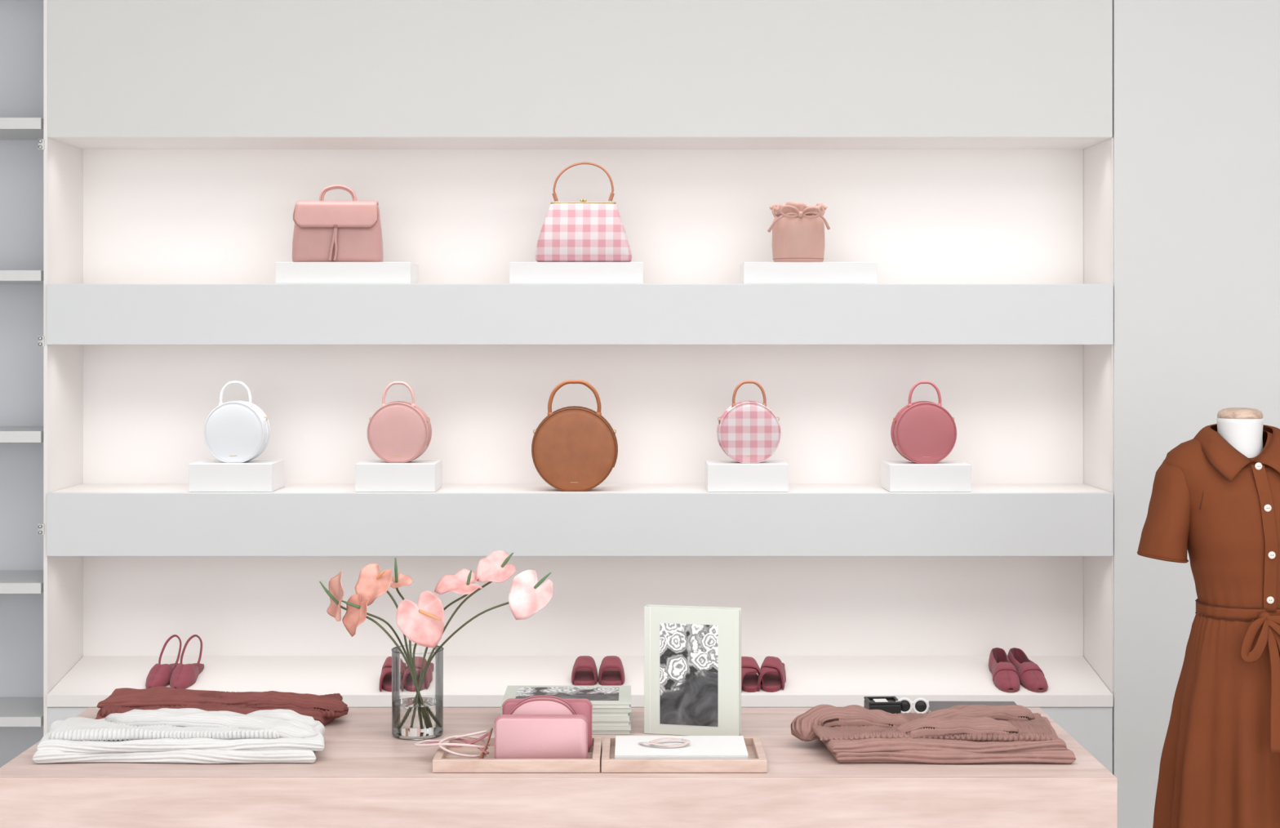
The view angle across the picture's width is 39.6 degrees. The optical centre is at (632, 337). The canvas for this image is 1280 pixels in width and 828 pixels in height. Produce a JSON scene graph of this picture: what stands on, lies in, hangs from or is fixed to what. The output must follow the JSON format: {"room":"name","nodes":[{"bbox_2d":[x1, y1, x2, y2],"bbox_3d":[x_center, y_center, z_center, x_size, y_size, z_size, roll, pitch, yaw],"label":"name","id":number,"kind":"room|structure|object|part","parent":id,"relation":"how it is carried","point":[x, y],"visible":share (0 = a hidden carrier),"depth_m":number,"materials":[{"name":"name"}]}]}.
{"room":"shop","nodes":[
{"label":"shop","id":0,"kind":"room"},
{"bbox_2d":[0,0,1279,827],"bbox_3d":[0.650,-0.050,5.660,7.900,3.300,0.440,0,0,0],"label":"wall","id":1,"kind":"structure","parent":0,"point":[1186,93],"depth_m":5.79,"materials":[{"name":"white paint"}]},
{"bbox_2d":[43,0,83,736],"bbox_3d":[-1.797,-0.050,5.660,0.012,3.300,0.440,0,0,0],"label":"panel","id":2,"kind":"object","parent":1,"relation":"attached to","point":[63,162],"depth_m":5.57,"materials":[{"name":"white paint"}]},
{"bbox_2d":[46,655,1113,706],"bbox_3d":[-0.161,1.083,5.612,3.258,0.091,0.365,0,0,0],"label":"shoe shelf","id":3,"kind":"object","parent":1,"relation":"on","point":[468,681],"visible":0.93,"depth_m":5.57,"materials":[{"name":"white paint"}]},
{"bbox_2d":[145,634,204,688],"bbox_3d":[-1.436,1.017,5.574,0.150,0.141,0.241,0,0,0],"label":"flats","id":4,"kind":"object","parent":3,"relation":"on","point":[178,675],"visible":0.98,"depth_m":5.52,"materials":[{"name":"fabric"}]},
{"bbox_2d":[378,656,433,691],"bbox_3d":[-0.707,1.043,5.574,0.160,0.089,0.242,0,0,-2],"label":"sandals","id":5,"kind":"object","parent":3,"relation":"on","point":[385,679],"visible":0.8,"depth_m":5.50,"materials":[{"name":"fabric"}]},
{"bbox_2d":[571,655,625,684],"bbox_3d":[-0.108,1.042,5.599,0.168,0.081,0.219,0,0,0],"label":"sandals","id":6,"kind":"object","parent":3,"relation":"on","point":[584,671],"visible":0.98,"depth_m":5.54,"materials":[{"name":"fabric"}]},
{"bbox_2d":[741,655,786,692],"bbox_3d":[0.399,1.044,5.572,0.162,0.090,0.257,0,0,3],"label":"sandals","id":7,"kind":"object","parent":3,"relation":"on","point":[771,677],"visible":0.8,"depth_m":5.49,"materials":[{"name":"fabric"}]},
{"bbox_2d":[988,647,1048,692],"bbox_3d":[1.201,1.041,5.574,0.162,0.096,0.256,0,0,0],"label":"loafer","id":8,"kind":"object","parent":3,"relation":"on","point":[1014,669],"visible":1,"depth_m":5.52,"materials":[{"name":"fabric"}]},
{"bbox_2d":[48,137,1111,149],"bbox_3d":[-0.161,-0.612,5.619,3.258,0.002,0.353,0,0,0],"label":"soffit","id":9,"kind":"structure","parent":1,"relation":"attached to","point":[83,143],"depth_m":5.58,"materials":[{"name":"white paint"}]},
{"bbox_2d":[46,483,1113,555],"bbox_3d":[-0.161,0.572,5.612,3.258,0.192,0.367,0,0,0],"label":"display shelf","id":10,"kind":"object","parent":1,"relation":"attached to","point":[83,519],"visible":1,"depth_m":5.43,"materials":[{"name":"white paint"}]},
{"bbox_2d":[188,459,284,492],"bbox_3d":[-1.236,0.432,5.560,0.256,0.087,0.200,0,0,0],"label":"display riser","id":11,"kind":"object","parent":10,"relation":"on","point":[204,475],"visible":0.98,"depth_m":5.46,"materials":[{"name":"white"}]},
{"bbox_2d":[203,381,271,462],"bbox_3d":[-1.231,0.262,5.535,0.198,0.253,0.079,0,0,5],"label":"handbag","id":12,"kind":"object","parent":11,"relation":"on","point":[235,431],"visible":1,"depth_m":5.50,"materials":[{"name":"white leather"}]},
{"bbox_3d":[-1.233,0.176,5.519,0.104,0.080,0.009,0,0,5],"label":"handle","id":13,"kind":"part","parent":12,"relation":"part of","materials":[{"name":"white leather"}]},
{"bbox_2d":[355,459,441,492],"bbox_3d":[-0.730,0.432,5.560,0.246,0.087,0.200,0,0,0],"label":"display riser","id":14,"kind":"object","parent":10,"relation":"on","point":[371,475],"visible":0.98,"depth_m":5.46,"materials":[{"name":"white"}]},
{"bbox_2d":[367,381,431,462],"bbox_3d":[-0.726,0.263,5.535,0.196,0.251,0.079,0,0,4],"label":"handbag","id":15,"kind":"object","parent":14,"relation":"on","point":[398,431],"visible":1,"depth_m":5.50,"materials":[{"name":"leather"}]},
{"bbox_3d":[-0.727,0.178,5.519,0.104,0.082,0.009,0,0,4],"label":"handle","id":16,"kind":"part","parent":15,"relation":"part of","materials":[{"name":"leather"}]},
{"bbox_2d":[531,379,617,491],"bbox_3d":[-0.180,0.304,5.535,0.270,0.344,0.092,0,0,0],"label":"handbag","id":17,"kind":"object","parent":10,"relation":"on","point":[575,448],"visible":1,"depth_m":5.49,"materials":[{"name":"brown leather"}]},
{"bbox_3d":[-0.180,0.189,5.516,0.166,0.114,0.012,0,0,0],"label":"handle","id":18,"kind":"part","parent":17,"relation":"part of","materials":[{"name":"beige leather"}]},
{"bbox_2d":[705,459,788,492],"bbox_3d":[0.355,0.433,5.560,0.248,0.086,0.200,0,0,0],"label":"display riser","id":19,"kind":"object","parent":10,"relation":"on","point":[721,475],"visible":0.98,"depth_m":5.46,"materials":[{"name":"white"}]},
{"bbox_2d":[716,380,781,462],"bbox_3d":[0.361,0.262,5.535,0.198,0.255,0.079,0,0,-3],"label":"handbag","id":20,"kind":"object","parent":19,"relation":"on","point":[748,431],"visible":1,"depth_m":5.50,"materials":[{"name":"pink fabric"}]},
{"bbox_3d":[0.362,0.176,5.519,0.106,0.084,0.009,0,0,-3],"label":"handle","id":21,"kind":"part","parent":20,"relation":"part of","materials":[{"name":"brown leather"}]},
{"bbox_2d":[880,460,971,492],"bbox_3d":[0.915,0.433,5.560,0.251,0.085,0.200,0,0,0],"label":"display riser","id":22,"kind":"object","parent":10,"relation":"on","point":[896,476],"visible":0.97,"depth_m":5.46,"materials":[{"name":"white"}]},
{"bbox_2d":[890,380,956,463],"bbox_3d":[0.906,0.263,5.535,0.198,0.255,0.079,0,0,-3],"label":"handbag","id":23,"kind":"object","parent":22,"relation":"on","point":[922,432],"visible":1,"depth_m":5.50,"materials":[{"name":"leather"}]},
{"bbox_3d":[0.907,0.177,5.519,0.104,0.083,0.009,0,0,-3],"label":"handle","id":24,"kind":"part","parent":23,"relation":"part of","materials":[{"name":"leather"}]},
{"bbox_2d":[46,284,1113,344],"bbox_3d":[-0.161,-0.070,5.612,3.258,0.185,0.367,0,0,0],"label":"display shelf","id":25,"kind":"object","parent":1,"relation":"attached to","point":[77,313],"visible":1,"depth_m":5.43,"materials":[{"name":"white paint"}]},
{"bbox_2d":[275,262,418,284],"bbox_3d":[-0.890,-0.197,5.560,0.416,0.068,0.200,0,0,0],"label":"display riser","id":26,"kind":"object","parent":25,"relation":"on","point":[286,273],"visible":0.81,"depth_m":5.46,"materials":[{"name":"white"}]},
{"bbox_2d":[292,184,382,262],"bbox_3d":[-0.918,-0.353,5.533,0.275,0.245,0.122,0,0,-3],"label":"handbag","id":27,"kind":"object","parent":26,"relation":"on","point":[325,231],"visible":0.99,"depth_m":5.49,"materials":[{"name":"pink leather"}]},
{"bbox_3d":[-0.918,-0.444,5.540,0.117,0.064,0.014,0,0,-3],"label":"handle","id":28,"kind":"part","parent":27,"relation":"part of","materials":[{"name":"pink leather"}]},
{"bbox_2d":[509,262,643,284],"bbox_3d":[-0.173,-0.197,5.560,0.411,0.068,0.200,0,0,0],"label":"display riser","id":29,"kind":"object","parent":25,"relation":"on","point":[520,273],"visible":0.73,"depth_m":5.46,"materials":[{"name":"white plastic"}]},
{"bbox_2d":[535,162,631,262],"bbox_3d":[-0.153,-0.388,5.539,0.301,0.315,0.131,0,0,0],"label":"handbag","id":30,"kind":"object","parent":29,"relation":"on","point":[571,232],"visible":0.95,"depth_m":5.49,"materials":[{"name":"pink fabric"}]},
{"bbox_3d":[-0.154,-0.418,5.540,0.205,0.004,0.034,0,0,0],"label":"metal frame","id":31,"kind":"part","parent":30,"relation":"part of","materials":[{"name":"gold metal"}]},
{"bbox_3d":[-0.153,-0.492,5.540,0.190,0.107,0.007,0,0,0],"label":"handle","id":32,"kind":"part","parent":30,"relation":"part of","materials":[{"name":"brown leather"}]},
{"bbox_2d":[739,262,877,284],"bbox_3d":[0.546,-0.197,5.560,0.411,0.068,0.200,0,0,0],"label":"display riser","id":33,"kind":"object","parent":25,"relation":"on","point":[750,273],"visible":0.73,"depth_m":5.46,"materials":[{"name":"white"}]},
{"bbox_2d":[767,201,830,262],"bbox_3d":[0.515,-0.324,5.533,0.195,0.189,0.156,0,0,0],"label":"bag","id":34,"kind":"object","parent":33,"relation":"on","point":[797,228],"visible":0.97,"depth_m":5.48,"materials":[{"name":"pink leather"}]},
{"bbox_3d":[-0.161,-1.156,5.660,3.260,1.088,0.440,0,0,0],"label":"panel","id":35,"kind":"part","parent":1,"relation":"part of","materials":[{"name":"white paint"}]},
{"bbox_3d":[-0.161,1.366,5.617,3.260,0.468,0.355,0,0,0],"label":"panel","id":36,"kind":"part","parent":1,"relation":"part of","materials":[{"name":"white paint"}]},
{"bbox_3d":[-0.161,0.484,5.838,3.260,2.232,0.085,0,0,0],"label":"panel","id":37,"kind":"part","parent":1,"relation":"part of","materials":[{"name":"white paint"}]},
{"bbox_2d":[1083,137,1112,693],"bbox_3d":[1.471,0.259,5.623,0.004,1.741,0.343,0,0,0],"label":"shelf side panel","id":38,"kind":"object","parent":1,"relation":"attached to","point":[1098,157],"visible":0.79,"depth_m":5.61,"materials":[{"name":"white paint"}]},
{"bbox_3d":[3.037,-0.050,5.660,3.127,3.300,0.440,0,0,0],"label":"panel","id":39,"kind":"part","parent":1,"relation":"part of","materials":[{"name":"white paint"}]},
{"bbox_3d":[0.650,1.650,1.850,7.900,0.100,8.100,0,0,0],"label":"floor","id":40,"kind":"structure","parent":0,"visible":0},
{"bbox_2d":[0,117,44,726],"bbox_3d":[-2.545,-0.019,5.582,1.490,3.341,0.313,0,0,0],"label":"shelving unit","id":41,"kind":"object","parent":40,"relation":"on","point":[14,711],"visible":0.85,"depth_m":5.44,"materials":[{"name":"white paint"}]},
{"bbox_3d":[-1.809,0.587,5.439,0.018,0.032,0.008,0,0,0],"label":"hinge plate","id":42,"kind":"part","parent":41,"relation":"part of","materials":[{"name":"white paint"}]},
{"bbox_3d":[-1.809,0.013,5.439,0.018,0.032,0.008,0,0,0],"label":"hinge plate","id":43,"kind":"part","parent":41,"relation":"part of","materials":[{"name":"white paint"}]},
{"bbox_3d":[-1.809,-0.590,5.439,0.018,0.032,0.008,0,0,0],"label":"hinge plate","id":44,"kind":"part","parent":41,"relation":"part of","materials":[{"name":"white paint"}]},
{"bbox_2d":[0,706,1117,827],"bbox_3d":[-0.139,1.175,3.315,1.928,0.850,0.580,0,0,0],"label":"display table","id":45,"kind":"object","parent":40,"relation":"on","point":[364,775],"visible":0.49,"depth_m":3.02,"materials":[{"name":"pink wood"}]},
{"bbox_2d":[31,707,324,763],"bbox_3d":[-0.814,0.715,3.217,0.542,0.068,0.213,0,0,0],"label":"sweater","id":46,"kind":"object","parent":45,"relation":"on","point":[162,735],"visible":1,"depth_m":3.15,"materials":[{"name":"white fabric"}]},
{"bbox_2d":[94,685,348,724],"bbox_3d":[-0.802,0.721,3.476,0.498,0.057,0.185,0,0,0],"label":"sweater","id":47,"kind":"object","parent":45,"relation":"on","point":[325,708],"visible":0.7,"depth_m":3.45,"materials":[{"name":"red fabric"}]},
{"bbox_3d":[-0.876,0.708,3.505,0.326,0.022,0.125,0,0,0],"label":"panel","id":48,"kind":"part","parent":47,"relation":"part of","materials":[{"name":"fabric"}]},
{"bbox_2d":[319,550,553,739],"bbox_3d":[-0.367,0.578,3.337,0.438,0.344,0.131,0,0,0],"label":"vase","id":49,"kind":"object","parent":45,"relation":"on","point":[416,717],"visible":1,"depth_m":3.33,"materials":[{"name":"clear"}]},
{"bbox_3d":[-0.465,0.620,3.355,0.174,0.241,0.046,0,0,0],"label":"stem","id":50,"kind":"part","parent":49,"relation":"part of","materials":[{"name":"green plant"}]},
{"bbox_3d":[-0.444,0.617,3.342,0.132,0.228,0.059,0,0,0],"label":"stem","id":51,"kind":"part","parent":49,"relation":"part of","materials":[{"name":"green plant"}]},
{"bbox_3d":[-0.433,0.593,3.353,0.099,0.280,0.026,0,0,0],"label":"stem","id":52,"kind":"part","parent":49,"relation":"part of","materials":[{"name":"green plant"}]},
{"bbox_3d":[-0.422,0.602,3.367,0.060,0.272,0.050,0,0,0],"label":"stem","id":53,"kind":"part","parent":49,"relation":"part of","materials":[{"name":"green plant"}]},
{"bbox_3d":[-0.403,0.622,3.334,0.018,0.234,0.083,0,0,-10],"label":"stem","id":54,"kind":"part","parent":49,"relation":"part of","materials":[{"name":"green plant"}]},
{"bbox_3d":[-0.363,0.599,3.360,0.112,0.264,0.032,0,0,-10],"label":"stem","id":55,"kind":"part","parent":49,"relation":"part of","materials":[{"name":"green plant"}]},
{"bbox_3d":[-0.335,0.587,3.360,0.193,0.304,0.036,0,0,-4],"label":"stem","id":56,"kind":"part","parent":49,"relation":"part of","materials":[{"name":"green plant"}]},
{"bbox_3d":[-0.302,0.601,3.345,0.262,0.266,0.023,0,0,5],"label":"stem","id":57,"kind":"part","parent":49,"relation":"part of","materials":[{"name":"green plant"}]},
{"bbox_2d":[432,736,601,772],"bbox_3d":[-0.201,0.739,3.152,0.289,0.022,0.185,0,0,0],"label":"wooden tray","id":58,"kind":"object","parent":45,"relation":"on","point":[443,761],"visible":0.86,"depth_m":3.06,"materials":[{"name":"brown wood"}]},
{"bbox_2d":[413,727,493,758],"bbox_3d":[-0.319,0.718,3.144,0.145,0.058,0.081,0,0,10],"label":"strap","id":59,"kind":"object","parent":58,"relation":"on","point":[430,742],"visible":1,"depth_m":3.14,"materials":[{"name":"pink leather"}]},
{"bbox_2d":[494,714,588,758],"bbox_3d":[-0.160,0.703,3.118,0.165,0.082,0.030,0,0,0],"label":"pouch","id":60,"kind":"object","parent":58,"relation":"on","point":[516,735],"visible":0.82,"depth_m":3.10,"materials":[{"name":"pink leather"}]},
{"bbox_2d":[508,695,577,714],"bbox_3d":[-0.160,0.690,3.158,0.137,0.104,0.028,0,0,0],"label":"pouch","id":61,"kind":"object","parent":58,"relation":"on","point":[534,704],"visible":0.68,"depth_m":3.14,"materials":[{"name":"pink leather"}]},
{"bbox_2d":[502,697,592,751],"bbox_3d":[-0.153,0.697,3.198,0.163,0.094,0.030,0,0,0],"label":"pouch","id":62,"kind":"object","parent":58,"relation":"on","point":[583,706],"visible":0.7,"depth_m":3.18,"materials":[{"name":"pink leather"}]},
{"bbox_3d":[-0.139,1.175,3.034,1.928,0.850,0.018,0,0,0],"label":"panel","id":63,"kind":"part","parent":45,"relation":"part of","materials":[{"name":"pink wood"}]},
{"bbox_2d":[499,684,631,733],"bbox_3d":[-0.127,0.720,3.442,0.248,0.059,0.179,0,0,0],"label":"book stack","id":64,"kind":"object","parent":45,"relation":"on","point":[611,704],"visible":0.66,"depth_m":3.41,"materials":[{"name":"grey paper"}]},
{"bbox_2d":[515,687,618,700],"bbox_3d":[-0.126,0.691,3.445,0.198,0.001,0.126,0,0,0],"label":"photo","id":65,"kind":"object","parent":64,"relation":"on","point":[590,693],"depth_m":3.45},
{"bbox_2d":[601,736,767,772],"bbox_3d":[0.089,0.739,3.152,0.286,0.022,0.185,0,0,0],"label":"wooden tray","id":66,"kind":"object","parent":45,"relation":"on","point":[757,761],"visible":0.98,"depth_m":3.06,"materials":[{"name":"brown wood"}]},
{"bbox_2d":[614,735,748,758],"bbox_3d":[0.085,0.733,3.155,0.232,0.020,0.144,0,0,0],"label":"pad","id":67,"kind":"object","parent":66,"relation":"on","point":[626,746],"visible":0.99,"depth_m":3.13,"materials":[{"name":"white paper"}]},
{"bbox_2d":[638,737,689,746],"bbox_3d":[0.058,0.717,3.147,0.089,0.010,0.050,0,0,-15],"label":"strap","id":68,"kind":"object","parent":67,"relation":"on","point":[652,741],"visible":1,"depth_m":3.14,"materials":[{"name":"pink leather"}]},
{"bbox_2d":[644,604,741,735],"bbox_3d":[0.113,0.629,3.357,0.182,0.240,0.028,0,0,13],"label":"book","id":69,"kind":"object","parent":45,"relation":"on","point":[692,654],"visible":0.92,"depth_m":3.34,"materials":[{"name":"grey paper"}]},
{"bbox_2d":[659,622,718,726],"bbox_3d":[0.106,0.634,3.345,0.111,0.190,0.001,0,0,13],"label":"photo","id":70,"kind":"object","parent":69,"relation":"attached to","point":[689,651],"depth_m":3.34},
{"bbox_2d":[863,696,901,713],"bbox_3d":[0.499,0.736,3.550,0.064,0.027,0.060,0,0,-3],"label":"wallet","id":71,"kind":"object","parent":45,"relation":"on","point":[887,704],"visible":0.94,"depth_m":3.52,"materials":[{"name":"black leather"}]},
{"bbox_2d":[895,697,929,713],"bbox_3d":[0.558,0.732,3.552,0.067,0.034,0.050,0,0,6],"label":"sunglasses","id":72,"kind":"object","parent":45,"relation":"on","point":[920,704],"visible":0.97,"depth_m":3.53,"materials":[{"name":"white plastic"}]},
{"bbox_2d":[790,704,1075,763],"bbox_3d":[0.536,0.713,3.232,0.497,0.071,0.234,0,0,0],"label":"sweater","id":73,"kind":"object","parent":45,"relation":"on","point":[852,733],"visible":1,"depth_m":3.16,"materials":[{"name":"pink fabric"}]},
{"bbox_2d":[926,700,1017,712],"bbox_3d":[0.676,0.742,3.495,0.180,0.016,0.180,0,0,1],"label":"magazine","id":74,"kind":"object","parent":45,"relation":"on","point":[934,705],"visible":0.26,"depth_m":3.56,"materials":[{"name":"white paper"}]},
{"bbox_2d":[1137,407,1279,827],"bbox_3d":[1.530,0.886,4.355,0.574,1.426,0.447,0,0,0],"label":"dress","id":75,"kind":"object","parent":40,"relation":"on","point":[1215,499],"visible":1,"depth_m":4.27,"materials":[{"name":"brown fabric"}]}
]}

